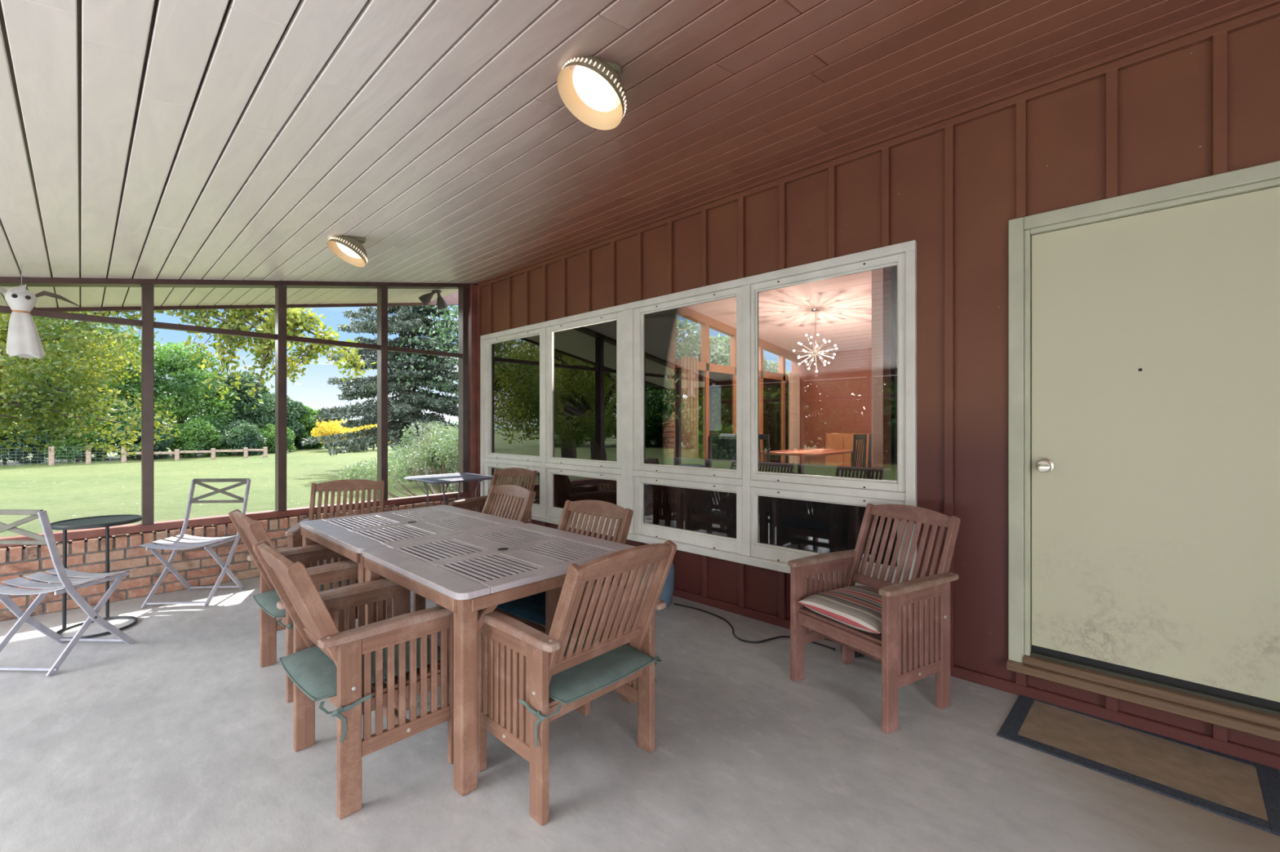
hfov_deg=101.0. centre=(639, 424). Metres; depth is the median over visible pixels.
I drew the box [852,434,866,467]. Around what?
dining chair
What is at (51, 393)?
apple tree
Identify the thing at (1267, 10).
trim
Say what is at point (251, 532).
wooden armchair
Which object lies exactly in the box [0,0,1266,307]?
ceiling
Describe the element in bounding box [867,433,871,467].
dining chair
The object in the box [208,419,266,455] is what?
bush
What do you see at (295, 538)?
wooden armchair
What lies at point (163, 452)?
fence rail
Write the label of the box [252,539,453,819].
wooden armchair
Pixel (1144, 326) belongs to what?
door
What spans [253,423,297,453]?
bush
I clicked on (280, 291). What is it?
trim
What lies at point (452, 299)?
trim
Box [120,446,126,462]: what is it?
fence post
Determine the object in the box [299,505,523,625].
dining table
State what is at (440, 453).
juniper shrub
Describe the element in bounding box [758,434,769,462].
dining chair
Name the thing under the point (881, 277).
curtain
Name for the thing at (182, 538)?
folding chair
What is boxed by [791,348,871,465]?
wall
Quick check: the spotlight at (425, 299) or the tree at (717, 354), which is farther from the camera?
the tree at (717, 354)
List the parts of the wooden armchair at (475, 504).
armrest, panel, leg, backrest, panel, crest rail, leg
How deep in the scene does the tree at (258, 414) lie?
27.12 m
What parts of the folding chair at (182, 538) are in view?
frame, leg, seat rail, rail, leg, frame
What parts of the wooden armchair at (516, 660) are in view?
leg, panel, armrest, leg, leg, seat, backrest, panel, crest rail, armrest, leg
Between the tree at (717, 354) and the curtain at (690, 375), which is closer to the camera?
the curtain at (690, 375)
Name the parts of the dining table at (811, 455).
leg, leg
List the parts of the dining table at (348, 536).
leg, leg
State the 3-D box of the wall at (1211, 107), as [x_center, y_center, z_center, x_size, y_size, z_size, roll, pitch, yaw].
[1.155,-0.410,3.383,8.360,3.500,0.172,0,0,43]
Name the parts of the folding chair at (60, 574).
rail, leg, frame, seat rail, leg, frame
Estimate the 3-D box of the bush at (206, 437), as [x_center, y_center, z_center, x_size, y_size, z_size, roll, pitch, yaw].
[-19.856,0.692,23.504,2.214,1.975,2.221,0,0,10]
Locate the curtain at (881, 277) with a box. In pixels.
[871,267,891,468]
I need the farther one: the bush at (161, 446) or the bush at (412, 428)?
the bush at (161, 446)
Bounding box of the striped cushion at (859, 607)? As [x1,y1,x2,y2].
[797,585,881,634]
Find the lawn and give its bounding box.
[0,441,457,537]
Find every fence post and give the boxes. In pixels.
[48,446,54,465]
[85,445,91,464]
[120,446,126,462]
[174,448,179,460]
[210,448,215,459]
[243,447,248,457]
[262,447,267,457]
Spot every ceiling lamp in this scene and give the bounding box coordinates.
[326,235,367,266]
[557,56,626,129]
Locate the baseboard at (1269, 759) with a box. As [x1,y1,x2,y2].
[672,587,1279,771]
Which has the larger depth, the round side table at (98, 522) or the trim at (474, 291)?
the trim at (474, 291)
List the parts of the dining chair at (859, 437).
leg, leg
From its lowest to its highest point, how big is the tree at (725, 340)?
4.457 m
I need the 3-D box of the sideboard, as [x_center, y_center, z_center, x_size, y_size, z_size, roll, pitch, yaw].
[3.753,0.610,9.097,0.920,0.900,0.512,0,0,43]
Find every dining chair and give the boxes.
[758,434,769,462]
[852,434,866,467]
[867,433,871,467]
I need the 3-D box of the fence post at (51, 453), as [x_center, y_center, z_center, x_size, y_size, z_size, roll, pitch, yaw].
[-20.859,1.155,18.693,0.140,0.710,0.140,0,0,43]
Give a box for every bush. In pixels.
[0,409,51,464]
[31,411,116,462]
[92,415,175,459]
[164,417,231,457]
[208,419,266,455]
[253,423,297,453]
[387,421,457,487]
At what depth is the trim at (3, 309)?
4.44 m
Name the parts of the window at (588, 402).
sash, sash, pane, pane, sash, sash, pane, pane, pane, pane, sash, sash, sash, sash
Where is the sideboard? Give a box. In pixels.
[826,432,871,467]
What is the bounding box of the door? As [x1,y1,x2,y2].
[1006,160,1279,742]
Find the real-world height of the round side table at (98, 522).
0.710 m
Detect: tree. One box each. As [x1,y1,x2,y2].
[0,311,181,457]
[0,317,81,458]
[33,321,177,455]
[58,307,376,410]
[108,340,238,454]
[202,371,275,430]
[248,392,307,449]
[293,405,324,448]
[301,305,457,457]
[391,305,457,404]
[684,320,729,366]
[711,333,729,366]
[763,355,788,374]
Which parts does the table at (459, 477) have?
leg, leg, leg, leg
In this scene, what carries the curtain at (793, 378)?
on the floor
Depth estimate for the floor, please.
2.05 m
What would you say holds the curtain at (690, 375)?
on the floor
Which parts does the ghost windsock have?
blade, blade, blade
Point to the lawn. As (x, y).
(108, 486)
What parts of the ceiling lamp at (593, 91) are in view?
lamp shade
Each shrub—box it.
[310,418,363,448]
[337,421,457,497]
[356,423,391,449]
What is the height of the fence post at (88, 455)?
0.710 m
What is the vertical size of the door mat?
0.008 m
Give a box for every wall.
[0,497,473,622]
[480,16,1279,755]
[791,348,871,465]
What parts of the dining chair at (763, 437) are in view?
leg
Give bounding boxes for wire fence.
[0,445,120,466]
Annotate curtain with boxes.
[680,355,698,457]
[788,372,799,463]
[871,267,891,468]
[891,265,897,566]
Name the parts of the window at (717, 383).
pane, pane, pane, pane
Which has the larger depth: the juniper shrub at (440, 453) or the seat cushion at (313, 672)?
the juniper shrub at (440, 453)
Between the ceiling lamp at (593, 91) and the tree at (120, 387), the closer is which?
the ceiling lamp at (593, 91)
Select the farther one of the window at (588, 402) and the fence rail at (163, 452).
the fence rail at (163, 452)
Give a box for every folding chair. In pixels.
[0,509,136,676]
[139,478,251,608]
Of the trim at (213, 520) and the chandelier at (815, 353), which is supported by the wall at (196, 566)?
the trim at (213, 520)
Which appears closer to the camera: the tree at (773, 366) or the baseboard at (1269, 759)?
the baseboard at (1269, 759)
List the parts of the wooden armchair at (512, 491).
leg, backrest, crest rail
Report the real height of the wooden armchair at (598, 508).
0.903 m
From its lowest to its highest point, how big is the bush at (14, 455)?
2.228 m
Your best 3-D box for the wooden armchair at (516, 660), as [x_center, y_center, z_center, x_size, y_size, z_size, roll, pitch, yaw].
[-0.252,0.888,2.072,0.641,0.903,0.604,0,0,43]
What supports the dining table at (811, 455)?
on the floor
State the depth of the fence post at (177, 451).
21.09 m
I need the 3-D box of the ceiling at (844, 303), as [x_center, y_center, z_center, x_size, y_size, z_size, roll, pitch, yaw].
[2.850,-1.744,6.274,6.860,0.868,6.360,0,0,43]
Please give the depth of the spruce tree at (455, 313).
13.90 m
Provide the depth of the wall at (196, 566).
4.07 m
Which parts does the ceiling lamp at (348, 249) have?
lamp shade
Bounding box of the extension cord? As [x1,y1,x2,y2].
[673,603,835,650]
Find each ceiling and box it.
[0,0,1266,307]
[693,266,891,355]
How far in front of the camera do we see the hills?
235.54 m
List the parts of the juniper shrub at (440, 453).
stem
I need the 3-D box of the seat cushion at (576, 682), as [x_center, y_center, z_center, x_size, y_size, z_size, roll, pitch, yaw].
[-0.267,0.983,2.086,0.508,0.178,0.613,0,0,43]
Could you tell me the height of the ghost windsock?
0.599 m
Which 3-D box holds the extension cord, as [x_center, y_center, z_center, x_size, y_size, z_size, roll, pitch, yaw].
[0.631,1.333,3.439,1.201,0.013,0.281,0,0,43]
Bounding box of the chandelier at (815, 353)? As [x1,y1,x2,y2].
[792,308,837,372]
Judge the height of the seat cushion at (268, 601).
0.178 m
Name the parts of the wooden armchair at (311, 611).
crest rail, leg, backrest, armrest, leg, panel, seat, armrest, leg, panel, leg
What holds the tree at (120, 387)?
on the lawn
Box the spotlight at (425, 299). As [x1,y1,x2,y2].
[418,289,448,309]
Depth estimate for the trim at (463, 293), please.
6.10 m
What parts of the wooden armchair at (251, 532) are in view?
crest rail, backrest, leg, armrest, leg, panel, seat, armrest, panel, leg, leg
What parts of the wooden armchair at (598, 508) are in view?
seat, leg, panel, backrest, crest rail, leg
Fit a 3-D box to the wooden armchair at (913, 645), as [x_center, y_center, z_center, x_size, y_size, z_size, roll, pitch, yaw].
[1.193,0.888,2.671,0.641,0.903,0.604,0,0,-30]
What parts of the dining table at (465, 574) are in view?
leg, leg, leg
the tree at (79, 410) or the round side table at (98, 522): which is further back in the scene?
the tree at (79, 410)
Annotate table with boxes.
[50,514,142,638]
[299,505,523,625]
[362,523,639,795]
[404,472,493,509]
[760,448,856,466]
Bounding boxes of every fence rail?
[126,451,174,454]
[179,450,211,453]
[215,449,244,452]
[248,448,263,451]
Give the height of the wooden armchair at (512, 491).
0.903 m
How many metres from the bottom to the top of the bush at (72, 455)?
2.091 m
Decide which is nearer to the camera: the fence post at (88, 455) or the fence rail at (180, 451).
the fence post at (88, 455)
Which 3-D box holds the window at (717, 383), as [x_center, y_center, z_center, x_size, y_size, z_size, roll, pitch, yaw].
[1.748,-0.292,8.866,0.100,2.865,3.880,0,0,43]
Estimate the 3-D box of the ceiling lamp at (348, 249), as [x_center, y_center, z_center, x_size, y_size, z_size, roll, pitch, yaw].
[-2.052,-1.226,3.701,0.265,0.196,0.251,0,0,43]
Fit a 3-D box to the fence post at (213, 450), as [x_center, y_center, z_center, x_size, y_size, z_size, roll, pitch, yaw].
[-17.776,1.260,21.963,0.140,0.500,0.140,0,0,43]
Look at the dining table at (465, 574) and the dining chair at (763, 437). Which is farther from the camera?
the dining chair at (763, 437)
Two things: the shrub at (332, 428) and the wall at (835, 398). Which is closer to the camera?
the wall at (835, 398)
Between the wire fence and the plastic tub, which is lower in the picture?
the plastic tub
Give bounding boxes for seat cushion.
[253,579,358,646]
[279,637,439,742]
[497,591,545,626]
[518,627,662,747]
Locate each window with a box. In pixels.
[480,240,916,589]
[679,311,798,462]
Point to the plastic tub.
(666, 595)
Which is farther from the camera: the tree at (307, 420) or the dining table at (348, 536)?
the tree at (307, 420)
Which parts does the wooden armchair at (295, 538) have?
leg, armrest, panel, seat, backrest, crest rail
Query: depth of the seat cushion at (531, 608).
2.64 m
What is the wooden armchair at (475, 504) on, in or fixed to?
on the floor
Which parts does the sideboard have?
door, door, door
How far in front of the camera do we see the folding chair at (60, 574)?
2.95 m
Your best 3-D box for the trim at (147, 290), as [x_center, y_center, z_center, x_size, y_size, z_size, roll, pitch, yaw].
[-3.896,-0.155,4.173,0.115,1.886,0.066,0,0,43]
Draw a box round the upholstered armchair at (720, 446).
[707,433,736,460]
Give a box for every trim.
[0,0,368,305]
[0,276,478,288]
[0,305,462,358]
[0,492,469,547]
[32,292,457,311]
[141,284,154,524]
[275,285,286,511]
[377,286,387,500]
[457,287,468,493]
[464,284,480,497]
[476,0,1279,288]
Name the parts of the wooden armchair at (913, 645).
leg, armrest, panel, seat, leg, leg, backrest, crest rail, armrest, panel, leg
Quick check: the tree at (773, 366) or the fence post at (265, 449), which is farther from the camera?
the fence post at (265, 449)
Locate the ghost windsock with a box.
[0,264,79,358]
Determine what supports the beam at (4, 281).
attached to the wall at (1211, 107)
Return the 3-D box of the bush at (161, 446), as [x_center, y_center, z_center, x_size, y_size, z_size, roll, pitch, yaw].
[-20.895,0.648,21.779,2.498,2.032,2.438,0,0,43]
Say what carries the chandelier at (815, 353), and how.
hanging from the ceiling at (844, 303)
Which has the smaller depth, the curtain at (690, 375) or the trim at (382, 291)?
the trim at (382, 291)
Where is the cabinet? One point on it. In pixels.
(820, 527)
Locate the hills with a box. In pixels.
[104,413,457,428]
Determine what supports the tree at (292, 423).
on the lawn
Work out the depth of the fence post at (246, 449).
22.71 m
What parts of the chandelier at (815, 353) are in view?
stem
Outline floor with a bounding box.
[0,577,1279,851]
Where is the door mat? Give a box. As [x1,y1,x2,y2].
[996,694,1279,835]
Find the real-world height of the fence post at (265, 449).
0.500 m
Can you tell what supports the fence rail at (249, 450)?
attached to the fence post at (265, 449)
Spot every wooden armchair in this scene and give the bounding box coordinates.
[228,509,386,702]
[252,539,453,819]
[284,479,384,580]
[413,484,535,612]
[448,467,537,523]
[477,540,676,826]
[493,499,633,635]
[787,503,959,734]
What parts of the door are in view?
knob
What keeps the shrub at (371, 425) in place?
on the lawn
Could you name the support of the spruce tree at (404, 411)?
on the lawn
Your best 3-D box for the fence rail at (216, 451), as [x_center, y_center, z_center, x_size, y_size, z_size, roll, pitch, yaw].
[-17.398,1.135,22.363,0.050,0.129,1.103,0,0,43]
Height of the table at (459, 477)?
0.791 m
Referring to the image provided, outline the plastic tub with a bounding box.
[639,562,674,607]
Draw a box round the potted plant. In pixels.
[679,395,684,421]
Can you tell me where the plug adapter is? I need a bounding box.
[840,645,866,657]
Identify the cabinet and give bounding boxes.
[680,457,891,565]
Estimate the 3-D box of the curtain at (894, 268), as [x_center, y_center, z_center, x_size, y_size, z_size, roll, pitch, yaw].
[1.617,-0.120,3.172,0.200,2.080,0.046,0,0,43]
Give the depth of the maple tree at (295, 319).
7.97 m
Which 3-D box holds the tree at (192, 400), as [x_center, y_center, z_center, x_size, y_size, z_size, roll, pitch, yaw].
[-21.718,-1.145,24.954,4.958,5.507,4.896,0,0,-38]
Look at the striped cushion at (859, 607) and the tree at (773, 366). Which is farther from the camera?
the tree at (773, 366)
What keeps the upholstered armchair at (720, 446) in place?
on the floor

